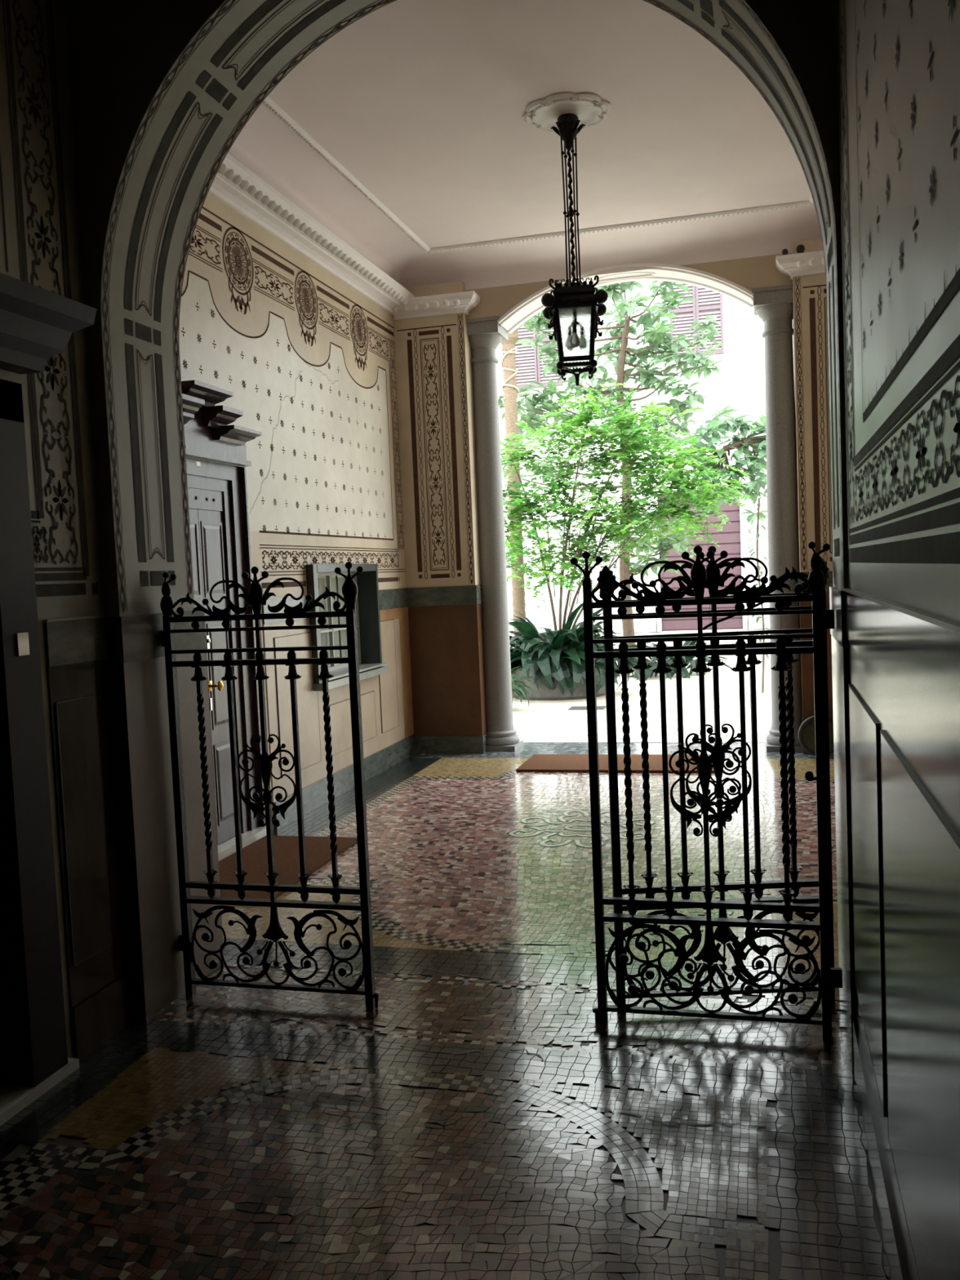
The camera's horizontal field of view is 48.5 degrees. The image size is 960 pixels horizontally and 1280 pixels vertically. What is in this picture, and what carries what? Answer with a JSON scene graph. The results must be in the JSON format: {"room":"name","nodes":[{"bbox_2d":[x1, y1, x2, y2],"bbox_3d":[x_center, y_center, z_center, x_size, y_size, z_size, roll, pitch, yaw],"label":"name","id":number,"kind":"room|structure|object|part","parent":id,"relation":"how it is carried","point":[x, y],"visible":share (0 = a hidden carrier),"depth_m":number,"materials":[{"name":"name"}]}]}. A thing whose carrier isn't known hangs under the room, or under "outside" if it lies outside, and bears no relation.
{"room":"building entrance hall","nodes":[
{"label":"building entrance hall","id":0,"kind":"room"},
{"bbox_2d":[0,0,128,1057],"bbox_3d":[-2.301,-0.598,0.720,0.314,4.400,6.290,-2,4,15],"label":"wall","id":1,"kind":"structure","parent":0,"point":[40,241],"depth_m":3.55,"materials":[{"name":"paint"}]},
{"bbox_2d":[0,272,97,1125],"bbox_3d":[-1.650,0.217,2.745,0.480,2.470,1.772,-2,4,15],"label":"door","id":2,"kind":"structure","parent":1,"relation":"in","point":[37,324],"depth_m":3.29,"materials":[{"name":"brown wood"}]},
{"bbox_3d":[-1.408,0.013,3.287,0.005,0.070,0.050,-2,4,15],"label":"bell plate","id":3,"kind":"part","parent":2,"relation":"part of","materials":[{"name":"silver metal"}]},
{"bbox_3d":[-1.656,0.349,2.794,0.235,2.200,1.285,-2,4,15],"label":"frame","id":4,"kind":"part","parent":2,"relation":"part of","materials":[{"name":"grey wood"}]},
{"bbox_3d":[-1.553,-0.904,2.637,0.180,0.230,1.772,-2,4,15],"label":"cornice","id":5,"kind":"part","parent":2,"relation":"part of","materials":[{"name":"grey wood"}]},
{"bbox_3d":[-1.339,0.634,3.605,0.012,0.875,0.210,-2,4,15],"label":"dado panel","id":6,"kind":"part","parent":1,"relation":"part of","materials":[{"name":"brown paint"}]},
{"bbox_2d":[70,971,133,1060],"bbox_3d":[-1.299,1.292,3.683,0.016,0.180,0.330,-2,4,15],"label":"baseboard","id":7,"kind":"structure","parent":1,"relation":"attached to","point":[109,1010],"depth_m":3.66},
{"bbox_2d":[178,192,413,829],"bbox_3d":[-1.444,-0.932,7.144,0.412,4.200,5.560,-2,4,15],"label":"wall","id":8,"kind":"structure","parent":0,"point":[308,360],"depth_m":7.29,"materials":[{"name":"paint"}]},
{"bbox_2d":[181,379,266,861],"bbox_3d":[-1.671,-0.061,5.932,0.560,2.632,1.324,-2,4,15],"label":"door","id":9,"kind":"structure","parent":8,"relation":"in","point":[215,453],"depth_m":6.24,"materials":[{"name":"grey wood"}]},
{"bbox_3d":[-1.658,-0.437,5.782,0.006,0.392,0.498,-2,4,15],"label":"panel","id":10,"kind":"part","parent":9,"relation":"part of","materials":[{"name":"grey wood"}]},
{"bbox_3d":[-1.658,-0.437,5.783,0.005,0.436,0.530,-2,4,15],"label":"panel moulding","id":11,"kind":"part","parent":9,"relation":"part of","materials":[{"name":"grey wood"}]},
{"bbox_3d":[-1.545,-0.965,5.848,0.003,0.025,0.045,-2,4,15],"label":"number plate","id":12,"kind":"part","parent":9,"relation":"part of","materials":[{"name":"white stone"}]},
{"bbox_3d":[-1.552,0.012,6.107,0.018,0.075,0.028,-2,4,15],"label":"lock plate","id":13,"kind":"part","parent":9,"relation":"part of","materials":[{"name":"silver metal"}]},
{"bbox_3d":[-1.544,0.369,6.131,0.004,0.070,0.021,-2,4,15],"label":"keyhole plate","id":14,"kind":"part","parent":9,"relation":"part of","materials":[{"name":"silver metal"}]},
{"bbox_3d":[-1.547,-0.468,6.199,0.005,0.436,0.237,-2,4,15],"label":"panel moulding","id":15,"kind":"part","parent":9,"relation":"part of","materials":[{"name":"grey wood"}]},
{"bbox_3d":[-1.547,-0.468,6.198,0.006,0.392,0.205,-2,4,15],"label":"panel","id":16,"kind":"part","parent":9,"relation":"part of","materials":[{"name":"grey wood"}]},
{"bbox_3d":[-1.510,0.263,6.116,0.082,0.060,0.059,-2,4,15],"label":"knob","id":17,"kind":"part","parent":9,"relation":"part of","materials":[{"name":"gold metal"}]},
{"bbox_3d":[-1.518,0.205,6.240,0.005,0.616,0.237,-2,4,15],"label":"panel moulding","id":18,"kind":"part","parent":9,"relation":"part of","materials":[{"name":"grey wood"}]},
{"bbox_3d":[-1.631,0.167,5.970,0.105,2.170,1.006,-2,4,15],"label":"frame","id":19,"kind":"part","parent":9,"relation":"part of","materials":[{"name":"grey wood"}]},
{"bbox_3d":[-1.518,0.205,6.240,0.006,0.572,0.205,-2,4,15],"label":"panel","id":20,"kind":"part","parent":9,"relation":"part of","materials":[{"name":"grey wood"}]},
{"bbox_3d":[-1.491,0.834,6.279,0.005,0.476,0.237,-2,4,15],"label":"panel moulding","id":21,"kind":"part","parent":9,"relation":"part of","materials":[{"name":"grey wood"}]},
{"bbox_3d":[-1.491,0.834,6.279,0.006,0.432,0.205,-2,4,15],"label":"panel","id":22,"kind":"part","parent":9,"relation":"part of","materials":[{"name":"grey wood"}]},
{"bbox_3d":[-1.369,-1.390,6.720,0.001,1.416,4.727,-2,4,15],"label":"painted panel","id":23,"kind":"part","parent":8,"relation":"part of","materials":[{"name":"beige paint"}]},
{"bbox_3d":[-1.212,0.414,7.108,0.012,0.900,0.620,-2,4,15],"label":"dado panel","id":24,"kind":"part","parent":8,"relation":"part of","materials":[{"name":"beige paint"}]},
{"bbox_2d":[208,153,414,315],"bbox_3d":[-1.299,-2.699,6.716,0.205,0.165,5.060,-2,4,15],"label":"trim","id":25,"kind":"structure","parent":8,"relation":"attached to","point":[233,184],"depth_m":7.07,"materials":[{"name":"white paint"}]},
{"bbox_3d":[-1.023,0.635,7.790,0.012,0.360,0.440,-2,4,15],"label":"dado panel","id":26,"kind":"part","parent":8,"relation":"part of","materials":[{"name":"beige paint"}]},
{"bbox_2d":[272,733,415,829],"bbox_3d":[-0.935,1.010,8.064,0.020,0.170,2.780,-2,4,15],"label":"baseboard","id":27,"kind":"structure","parent":8,"relation":"attached to","point":[315,794],"depth_m":7.83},
{"bbox_2d":[305,564,388,691],"bbox_3d":[-1.149,-0.127,7.991,0.498,0.875,1.310,-2,4,15],"label":"window","id":28,"kind":"structure","parent":8,"relation":"in","point":[318,576],"depth_m":8.17,"materials":[{"name":"grey painted wood"},{"name":"glass"},{"name":"grey stone"}]},
{"bbox_3d":[-1.202,-0.258,7.715,0.004,0.375,0.550,-2,4,15],"label":"pane","id":29,"kind":"part","parent":28,"relation":"part of","materials":[{"name":"clear glass"}]},
{"bbox_3d":[-1.188,0.081,7.736,0.004,0.245,0.550,-2,4,15],"label":"pane","id":30,"kind":"part","parent":28,"relation":"part of","materials":[{"name":"clear glass"}]},
{"bbox_3d":[-1.129,-0.136,7.974,0.030,0.733,1.146,-2,4,15],"label":"sash","id":31,"kind":"part","parent":28,"relation":"part of","materials":[{"name":"grey paint"}]},
{"bbox_3d":[-1.046,0.042,8.266,0.004,0.245,0.490,-2,4,15],"label":"pane","id":32,"kind":"part","parent":28,"relation":"part of","materials":[{"name":"clear glass"}]},
{"bbox_3d":[-1.061,-0.297,8.245,0.004,0.375,0.490,-2,4,15],"label":"pane","id":33,"kind":"part","parent":28,"relation":"part of","materials":[{"name":"clear glass"}]},
{"bbox_3d":[-1.037,0.267,7.990,0.300,0.080,1.310,-2,4,15],"label":"sill","id":34,"kind":"part","parent":28,"relation":"part of","materials":[{"name":"grey stone"}]},
{"bbox_3d":[-0.897,0.600,8.262,0.012,0.360,0.460,-2,4,15],"label":"dado panel","id":35,"kind":"part","parent":8,"relation":"part of","materials":[{"name":"beige paint"}]},
{"bbox_3d":[-0.762,0.291,8.795,0.012,0.900,0.400,-2,4,15],"label":"dado panel","id":36,"kind":"part","parent":8,"relation":"part of","materials":[{"name":"beige paint"}]},
{"bbox_2d":[392,281,487,753],"bbox_3d":[-0.255,-1.031,9.379,0.755,4.020,0.647,-2,4,15],"label":"wall","id":37,"kind":"structure","parent":0,"point":[433,355],"depth_m":9.20,"materials":[{"name":"paint"}]},
{"bbox_3d":[-0.413,-1.604,9.173,0.530,2.142,0.001,-2,4,15],"label":"painted frame","id":38,"kind":"part","parent":37,"relation":"part of","materials":[{"name":"beige paint"}]},
{"bbox_3d":[-0.393,-1.597,9.168,0.278,2.137,0.001,-2,4,15],"label":"painted chain","id":39,"kind":"part","parent":37,"relation":"part of","materials":[{"name":"beige paint"}]},
{"bbox_3d":[-0.207,0.896,9.565,0.628,0.150,0.535,-2,4,15],"label":"baseboard","id":40,"kind":"part","parent":37,"relation":"part of","materials":[{"name":"grey stone"}]},
{"bbox_2d":[0,628,888,1279],"bbox_3d":[4.030,0.581,14.946,32.000,0.252,37.200,-2,4,15],"label":"floor","id":41,"kind":"structure","parent":0,"point":[479,1121],"depth_m":3.18,"materials":[{"name":"tile"}]},
{"bbox_2d":[218,835,357,898],"bbox_3d":[-1.161,1.232,5.821,0.605,0.020,1.210,-2,4,15],"label":"doormat","id":42,"kind":"object","parent":41,"relation":"on","point":[286,848],"visible":0.43,"depth_m":5.88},
{"bbox_2d":[466,315,523,751],"bbox_3d":[0.096,-0.894,9.371,0.396,3.719,0.396,-2,4,15],"label":"column","id":43,"kind":"structure","parent":41,"relation":"on","point":[486,334],"depth_m":9.27,"materials":[{"name":"grey stone"}]},
{"bbox_2d":[515,754,714,773],"bbox_3d":[1.112,0.973,8.438,1.540,0.018,0.680,-2,4,15],"label":"doormat","id":44,"kind":"object","parent":41,"relation":"on","point":[536,762],"visible":0.5,"depth_m":8.41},
{"bbox_2d":[495,280,769,633],"bbox_3d":[6.373,-7.251,24.433,32.000,14.000,0.800,-2,4,15],"label":"house","id":45,"kind":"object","parent":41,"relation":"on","point":[740,383],"visible":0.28,"depth_m":24.95,"materials":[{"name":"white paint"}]},
{"bbox_2d":[514,325,537,389],"bbox_3d":[1.062,-7.186,25.689,0.590,2.230,0.060,-2,4,15],"label":"shutter","id":46,"kind":"object","parent":45,"relation":"hanging from","point":[526,356],"depth_m":25.71,"materials":[{"name":"paint"}]},
{"bbox_2d":[536,328,563,386],"bbox_3d":[1.651,-7.202,25.531,0.590,2.230,0.060,-2,4,15],"label":"shutter","id":47,"kind":"object","parent":45,"relation":"hanging from","point":[540,377],"depth_m":25.59,"materials":[{"name":"paint"}]},
{"bbox_2d":[668,283,697,355],"bbox_3d":[4.687,-7.631,24.689,0.590,2.130,0.060,-2,4,15],"label":"shutter","id":48,"kind":"object","parent":45,"relation":"hanging from","point":[686,312],"depth_m":24.68,"materials":[{"name":"paint"}]},
{"bbox_3d":[5.202,-1.858,25.193,1.890,3.250,0.060,-2,4,15],"label":"garage door","id":49,"kind":"part","parent":45,"relation":"part of","materials":[{"name":"pink paint"}]},
{"bbox_2d":[695,285,724,355],"bbox_3d":[5.276,-7.646,24.531,0.590,2.130,0.060,-2,4,15],"label":"shutter","id":50,"kind":"object","parent":45,"relation":"hanging from","point":[708,302],"depth_m":24.54,"materials":[{"name":"paint"}]},
{"bbox_2d":[627,631,737,680],"bbox_3d":[2.774,0.314,15.290,1.819,0.843,2.107,-2,4,15],"label":"aspidistra","id":51,"kind":"object","parent":41,"relation":"on","point":[689,660],"visible":0.23,"depth_m":14.92,"materials":[{"name":"green plant"}]},
{"bbox_2d":[751,284,802,751],"bbox_3d":[2.481,-0.957,8.731,0.396,3.719,0.396,-2,4,15],"label":"column","id":52,"kind":"structure","parent":41,"relation":"on","point":[774,305],"depth_m":8.61,"materials":[{"name":"grey stone"}]},
{"bbox_2d":[797,715,834,755],"bbox_3d":[2.679,0.750,8.416,0.330,0.330,0.126,-2,4,15],"label":"wheel","id":53,"kind":"object","parent":41,"relation":"on","point":[806,739],"visible":0.38,"depth_m":8.40,"materials":[{"name":"black rubber"}]},
{"bbox_2d":[65,0,855,1075],"bbox_3d":[-0.159,-1.023,3.674,4.500,4.700,0.578,-2,4,15],"label":"archway","id":54,"kind":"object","parent":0,"point":[162,91],"depth_m":3.75,"materials":[{"name":"paint"}]},
{"bbox_2d":[160,561,379,1008],"bbox_3d":[-0.781,0.536,3.921,0.834,1.614,0.070,-2,4,15],"label":"iron gate","id":55,"kind":"object","parent":54,"relation":"attached to","point":[256,597],"visible":1,"depth_m":3.91,"materials":[{"name":"black metal"}]},
{"bbox_3d":[-1.132,0.630,4.021,0.029,1.445,0.029,-2,4,15],"label":"post","id":56,"kind":"part","parent":55,"relation":"part of","materials":[{"name":"black metal"}]},
{"bbox_3d":[-0.814,-0.180,3.877,0.107,0.176,0.051,-2,4,15],"label":"crest bulb","id":57,"kind":"part","parent":55,"relation":"part of","materials":[{"name":"black metal"}]},
{"bbox_3d":[-0.810,-0.085,3.883,0.703,0.020,0.034,-2,4,15],"label":"rail","id":58,"kind":"part","parent":55,"relation":"part of","materials":[{"name":"black metal"}]},
{"bbox_3d":[-0.808,-0.041,3.885,0.703,0.012,0.020,-2,4,15],"label":"rail","id":59,"kind":"part","parent":55,"relation":"part of","materials":[{"name":"black metal"}]},
{"bbox_3d":[-0.803,0.081,3.893,0.703,0.020,0.032,-2,4,15],"label":"rail","id":60,"kind":"part","parent":55,"relation":"part of","materials":[{"name":"black metal"}]},
{"bbox_3d":[-0.805,0.035,3.890,0.703,0.013,0.024,-2,4,15],"label":"rail","id":61,"kind":"part","parent":55,"relation":"part of","materials":[{"name":"black metal"}]},
{"bbox_3d":[-0.767,0.916,3.945,0.703,0.020,0.024,-2,4,15],"label":"rail","id":62,"kind":"part","parent":55,"relation":"part of","materials":[{"name":"black metal"}]},
{"bbox_3d":[-0.765,0.974,3.948,0.703,0.019,0.036,-2,4,15],"label":"rail","id":63,"kind":"part","parent":55,"relation":"part of","materials":[{"name":"black metal"}]},
{"bbox_3d":[-0.751,1.289,3.968,0.703,0.014,0.024,-2,4,15],"label":"rail","id":64,"kind":"part","parent":55,"relation":"part of","materials":[{"name":"black metal"}]},
{"bbox_3d":[-0.427,0.611,3.832,0.029,1.445,0.029,-2,4,15],"label":"post","id":65,"kind":"part","parent":55,"relation":"part of","materials":[{"name":"black metal"}]},
{"bbox_2d":[570,541,842,1039],"bbox_3d":[0.742,0.496,3.525,0.835,1.612,0.118,-2,4,13],"label":"iron gate","id":66,"kind":"object","parent":54,"relation":"attached to","point":[828,977],"visible":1,"depth_m":3.50,"materials":[{"name":"black metal"}]},
{"bbox_3d":[0.391,0.590,3.607,0.029,1.445,0.029,-2,4,15],"label":"post","id":67,"kind":"part","parent":66,"relation":"part of","materials":[{"name":"black metal"}]},
{"bbox_3d":[0.710,-0.220,3.466,0.107,0.176,0.051,-2,4,15],"label":"crest bulb","id":68,"kind":"part","parent":66,"relation":"part of","materials":[{"name":"black metal"}]},
{"bbox_3d":[0.714,-0.125,3.471,0.703,0.020,0.034,-2,4,15],"label":"rail","id":69,"kind":"part","parent":66,"relation":"part of","materials":[{"name":"black metal"}]},
{"bbox_3d":[0.716,-0.081,3.474,0.703,0.012,0.020,-2,4,15],"label":"rail","id":70,"kind":"part","parent":66,"relation":"part of","materials":[{"name":"black metal"}]},
{"bbox_3d":[0.719,-0.004,3.479,0.703,0.013,0.024,-2,4,15],"label":"rail","id":71,"kind":"part","parent":66,"relation":"part of","materials":[{"name":"black metal"}]},
{"bbox_3d":[0.721,0.041,3.482,0.703,0.020,0.032,-2,4,15],"label":"rail","id":72,"kind":"part","parent":66,"relation":"part of","materials":[{"name":"black metal"}]},
{"bbox_3d":[0.757,0.876,3.533,0.703,0.020,0.024,-2,4,15],"label":"rail","id":73,"kind":"part","parent":66,"relation":"part of","materials":[{"name":"black metal"}]},
{"bbox_3d":[0.759,0.934,3.537,0.703,0.019,0.036,-2,4,15],"label":"rail","id":74,"kind":"part","parent":66,"relation":"part of","materials":[{"name":"black metal"}]},
{"bbox_3d":[0.773,1.249,3.556,0.703,0.014,0.024,-2,4,15],"label":"rail","id":75,"kind":"part","parent":66,"relation":"part of","materials":[{"name":"black metal"}]},
{"bbox_3d":[0.853,-0.089,3.510,0.241,0.109,0.017,-2,4,12],"label":"hook rod","id":76,"kind":"part","parent":66,"relation":"part of","materials":[{"name":"black metal"}]},
{"bbox_3d":[1.057,0.434,3.406,0.043,0.034,0.027,-4,4,-21],"label":"latch knob","id":77,"kind":"part","parent":66,"relation":"part of","materials":[{"name":"black metal"}]},
{"bbox_3d":[1.097,0.571,3.422,0.029,1.445,0.029,-2,4,15],"label":"post","id":78,"kind":"part","parent":66,"relation":"part of","materials":[{"name":"black metal"}]},
{"bbox_2d":[227,0,821,289],"bbox_3d":[0.487,-2.951,6.268,3.900,0.230,5.150,-2,4,15],"label":"ceiling","id":79,"kind":"structure","parent":0,"point":[424,103],"depth_m":6.60,"materials":[{"name":"paint"}]},
{"bbox_2d":[262,96,813,253],"bbox_3d":[0.481,-3.048,6.252,3.060,0.033,4.290,-2,4,15],"label":"trim","id":80,"kind":"structure","parent":79,"relation":"attached to","point":[268,102],"depth_m":7.99,"materials":[{"name":"white paint"}]},
{"bbox_2d":[523,92,611,131],"bbox_3d":[0.503,-3.045,6.179,0.494,0.034,0.494,0,4,37],"label":"ceiling rose","id":81,"kind":"object","parent":79,"relation":"attached to","point":[590,109],"visible":0.84,"depth_m":6.11,"materials":[{"name":"white paint"}]},
{"bbox_2d":[541,113,608,386],"bbox_3d":[0.541,-2.264,6.226,0.383,1.540,0.383,-2,4,5],"label":"hanging lantern","id":82,"kind":"object","parent":81,"relation":"hanging from","point":[574,309],"visible":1,"depth_m":6.16,"materials":[{"name":"black metal"}]},
{"bbox_3d":[0.508,-2.482,6.201,0.052,0.880,0.020,-4,4,-17],"label":"rod","id":83,"kind":"part","parent":82,"relation":"part of","materials":[{"name":"black metal"}]},
{"bbox_3d":[0.520,-2.484,6.236,0.020,0.880,0.053,-4,4,-17],"label":"rod","id":84,"kind":"part","parent":82,"relation":"part of","materials":[{"name":"black metal"}]},
{"bbox_3d":[0.533,-2.453,6.215,0.032,0.828,0.030,-2,4,5],"label":"twisted stem","id":85,"kind":"part","parent":82,"relation":"part of","materials":[{"name":"black metal"}]},
{"bbox_3d":[0.544,-2.482,6.189,0.020,0.880,0.053,-4,4,-17],"label":"rod","id":86,"kind":"part","parent":82,"relation":"part of","materials":[{"name":"black metal"}]},
{"bbox_3d":[0.553,-1.777,6.163,0.208,0.295,0.024,-2,4,5],"label":"glass pane","id":87,"kind":"part","parent":82,"relation":"part of","materials":[{"name":"white"}]},
{"bbox_3d":[0.560,-1.847,6.252,0.280,0.483,0.281,-2,4,5],"label":"bead trim","id":88,"kind":"part","parent":82,"relation":"part of","materials":[{"name":"black metal"}]},
{"bbox_3d":[0.570,-1.789,6.349,0.208,0.295,0.024,-2,4,5],"label":"glass pane","id":89,"kind":"part","parent":82,"relation":"part of","materials":[{"name":"white"}]},
{"bbox_3d":[0.569,-1.620,6.266,0.204,0.057,0.204,-2,4,5],"label":"frame","id":90,"kind":"part","parent":82,"relation":"part of","materials":[{"name":"black metal"}]},
{"bbox_3d":[0.555,-2.485,6.225,0.052,0.880,0.020,-4,4,-17],"label":"rod","id":91,"kind":"part","parent":82,"relation":"part of","materials":[{"name":"black metal"}]},
{"bbox_2d":[507,595,602,648],"bbox_3d":[-0.271,-0.199,19.927,5.150,1.060,0.400,-2,4,15],"label":"wall","id":92,"kind":"structure","parent":0,"point":[540,619],"depth_m":19.36,"materials":[{"name":"white paint"}]},
{"bbox_2d":[465,253,792,319],"bbox_3d":[1.202,-3.153,8.947,4.500,0.820,0.410,-2,4,15],"label":"wall","id":93,"kind":"structure","parent":0,"point":[757,272],"depth_m":8.56,"materials":[{"name":"paint"}]},
{"bbox_2d":[497,262,754,333],"bbox_3d":[1.212,-2.904,8.960,2.115,0.377,0.435,-2,4,15],"label":"arch","id":94,"kind":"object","parent":93,"relation":"attached to","point":[531,305],"depth_m":8.89,"materials":[{"name":"white paint"}]},
{"bbox_3d":[1.206,-3.053,8.953,0.531,0.042,0.192,-2,4,15],"label":"oval moulding","id":95,"kind":"part","parent":94,"relation":"part of","materials":[{"name":"white paint"}]},
{"bbox_2d":[512,654,772,742],"bbox_3d":[2.720,0.592,13.825,7.813,0.024,9.152,-2,4,15],"label":"paving","id":96,"kind":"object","parent":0,"point":[542,721],"visible":0.14,"depth_m":11.44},
{"bbox_2d":[511,666,536,706],"bbox_3d":[0.185,0.553,12.025,0.970,0.497,0.926,-2,4,15],"label":"aspidistra","id":97,"kind":"object","parent":96,"relation":"on","point":[517,687],"visible":0.28,"depth_m":11.85,"materials":[{"name":"plant"}]},
{"bbox_2d":[500,288,595,648],"bbox_3d":[0.464,-2.063,14.458,2.586,5.389,2.586,-2,4,15],"label":"trunk","id":98,"kind":"object","parent":96,"relation":"on","point":[509,388],"visible":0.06,"depth_m":14.34,"materials":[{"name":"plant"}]},
{"bbox_2d":[511,666,605,700],"bbox_3d":[0.993,0.499,13.364,1.400,0.370,1.400,-2,4,15],"label":"planter","id":99,"kind":"object","parent":96,"relation":"on","point":[544,693],"visible":0.14,"depth_m":12.78,"materials":[{"name":"stone"}]},
{"bbox_2d":[508,603,666,697],"bbox_3d":[0.975,0.125,13.189,2.296,1.241,2.370,0,4,38],"label":"aspidistra","id":100,"kind":"object","parent":99,"relation":"in","point":[557,653],"visible":0.67,"depth_m":12.71,"materials":[{"name":"green plant"}]},
{"bbox_2d":[500,382,755,631],"bbox_3d":[1.471,-1.353,13.181,3.685,3.378,2.516,-2,4,10],"label":"shrub","id":101,"kind":"object","parent":99,"relation":"in","point":[671,462],"visible":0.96,"depth_m":12.90,"materials":[{"name":"green plant"}]},
{"bbox_3d":[1.508,-1.217,13.142,2.247,3.108,1.026,-2,4,15],"label":"stem","id":102,"kind":"part","parent":101,"relation":"part of","materials":[{"name":"brown plant"}]},
{"bbox_2d":[568,706,605,710],"bbox_3d":[1.204,0.757,11.926,0.400,0.010,0.260,-2,4,15],"label":"drain cover","id":103,"kind":"object","parent":96,"relation":"on","point":[571,707],"visible":0.66,"depth_m":11.90,"materials":[{"name":"grey metal"}]},
{"bbox_2d":[497,280,727,667],"bbox_3d":[1.784,-2.551,15.944,3.892,6.082,2.487,-2,4,15],"label":"magnolia tree","id":104,"kind":"object","parent":96,"relation":"on","point":[655,337],"visible":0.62,"depth_m":15.70,"materials":[{"name":"green plant"}]},
{"bbox_2d":[664,404,767,524],"bbox_3d":[3.987,-1.389,14.485,3.135,3.752,1.824,-2,4,15],"label":"magnolia tree","id":105,"kind":"object","parent":96,"relation":"on","point":[756,464],"visible":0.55,"depth_m":14.39,"materials":[{"name":"green plant"}]},
{"bbox_2d":[746,496,769,693],"bbox_3d":[3.302,-0.523,12.569,0.334,2.311,0.332,1,5,41],"label":"sapling","id":106,"kind":"object","parent":96,"relation":"on","point":[758,504],"visible":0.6,"depth_m":12.56,"materials":[{"name":"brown plant"}]},
{"bbox_3d":[3.305,-0.519,12.574,0.076,2.301,0.036,0,4,37],"label":"stem","id":107,"kind":"part","parent":106,"relation":"part of","materials":[{"name":"brown plant"}]},
{"bbox_2d":[775,239,834,754],"bbox_3d":[2.797,-1.111,8.559,0.727,4.020,0.647,-2,4,15],"label":"pilaster","id":108,"kind":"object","parent":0,"point":[806,270],"depth_m":8.36,"materials":[{"name":"paint"}]},
{"bbox_2d":[782,248,788,254],"bbox_3d":[2.367,-3.011,8.278,0.048,0.047,0.047,-2,4,15],"label":"round fitting","id":109,"kind":"object","parent":108,"relation":"on","point":[784,251],"visible":0.93,"depth_m":8.26,"materials":[{"name":"black metal"}]},
{"bbox_2d":[795,244,804,253],"bbox_3d":[2.478,-3.023,8.248,0.066,0.064,0.064,-2,4,15],"label":"round fitting","id":110,"kind":"object","parent":108,"relation":"on","point":[800,248],"visible":0.94,"depth_m":8.23,"materials":[{"name":"black metal"}]},
{"bbox_3d":[2.816,-1.689,8.306,0.530,2.142,0.001,-2,4,15],"label":"painted frame","id":111,"kind":"part","parent":108,"relation":"part of","materials":[{"name":"beige paint"}]},
{"bbox_3d":[2.939,0.813,8.720,0.590,0.150,0.535,-2,4,15],"label":"baseboard","id":112,"kind":"part","parent":108,"relation":"part of","materials":[{"name":"grey stone"}]},
{"bbox_3d":[2.797,-1.681,8.312,0.278,2.137,0.001,-2,4,15],"label":"painted chain","id":113,"kind":"part","parent":108,"relation":"part of","materials":[{"name":"beige paint"}]},
{"bbox_2d":[835,0,959,1279],"bbox_3d":[0.374,-0.668,0.002,0.314,4.400,6.290,-2,4,15],"label":"wall","id":114,"kind":"structure","parent":0,"point":[899,60],"depth_m":1.82,"materials":[{"name":"paint"}]},
{"bbox_3d":[0.976,0.589,2.693,0.012,0.870,0.770,-2,4,15],"label":"dado panel","id":115,"kind":"part","parent":114,"relation":"part of","materials":[{"name":"grey paint"}]},
{"bbox_2d":[852,1017,908,1279],"bbox_3d":[0.319,1.440,0.171,0.016,0.180,6.290,-2,4,15],"label":"baseboard","id":116,"kind":"structure","parent":114,"relation":"attached to","point":[893,1251],"depth_m":2.49,"materials":[{"name":"grey stone"}]},
{"bbox_3d":[0.632,0.683,1.402,0.012,0.870,1.730,-2,4,15],"label":"dado panel","id":117,"kind":"part","parent":114,"relation":"part of","materials":[{"name":"grey paint"}]}
]}

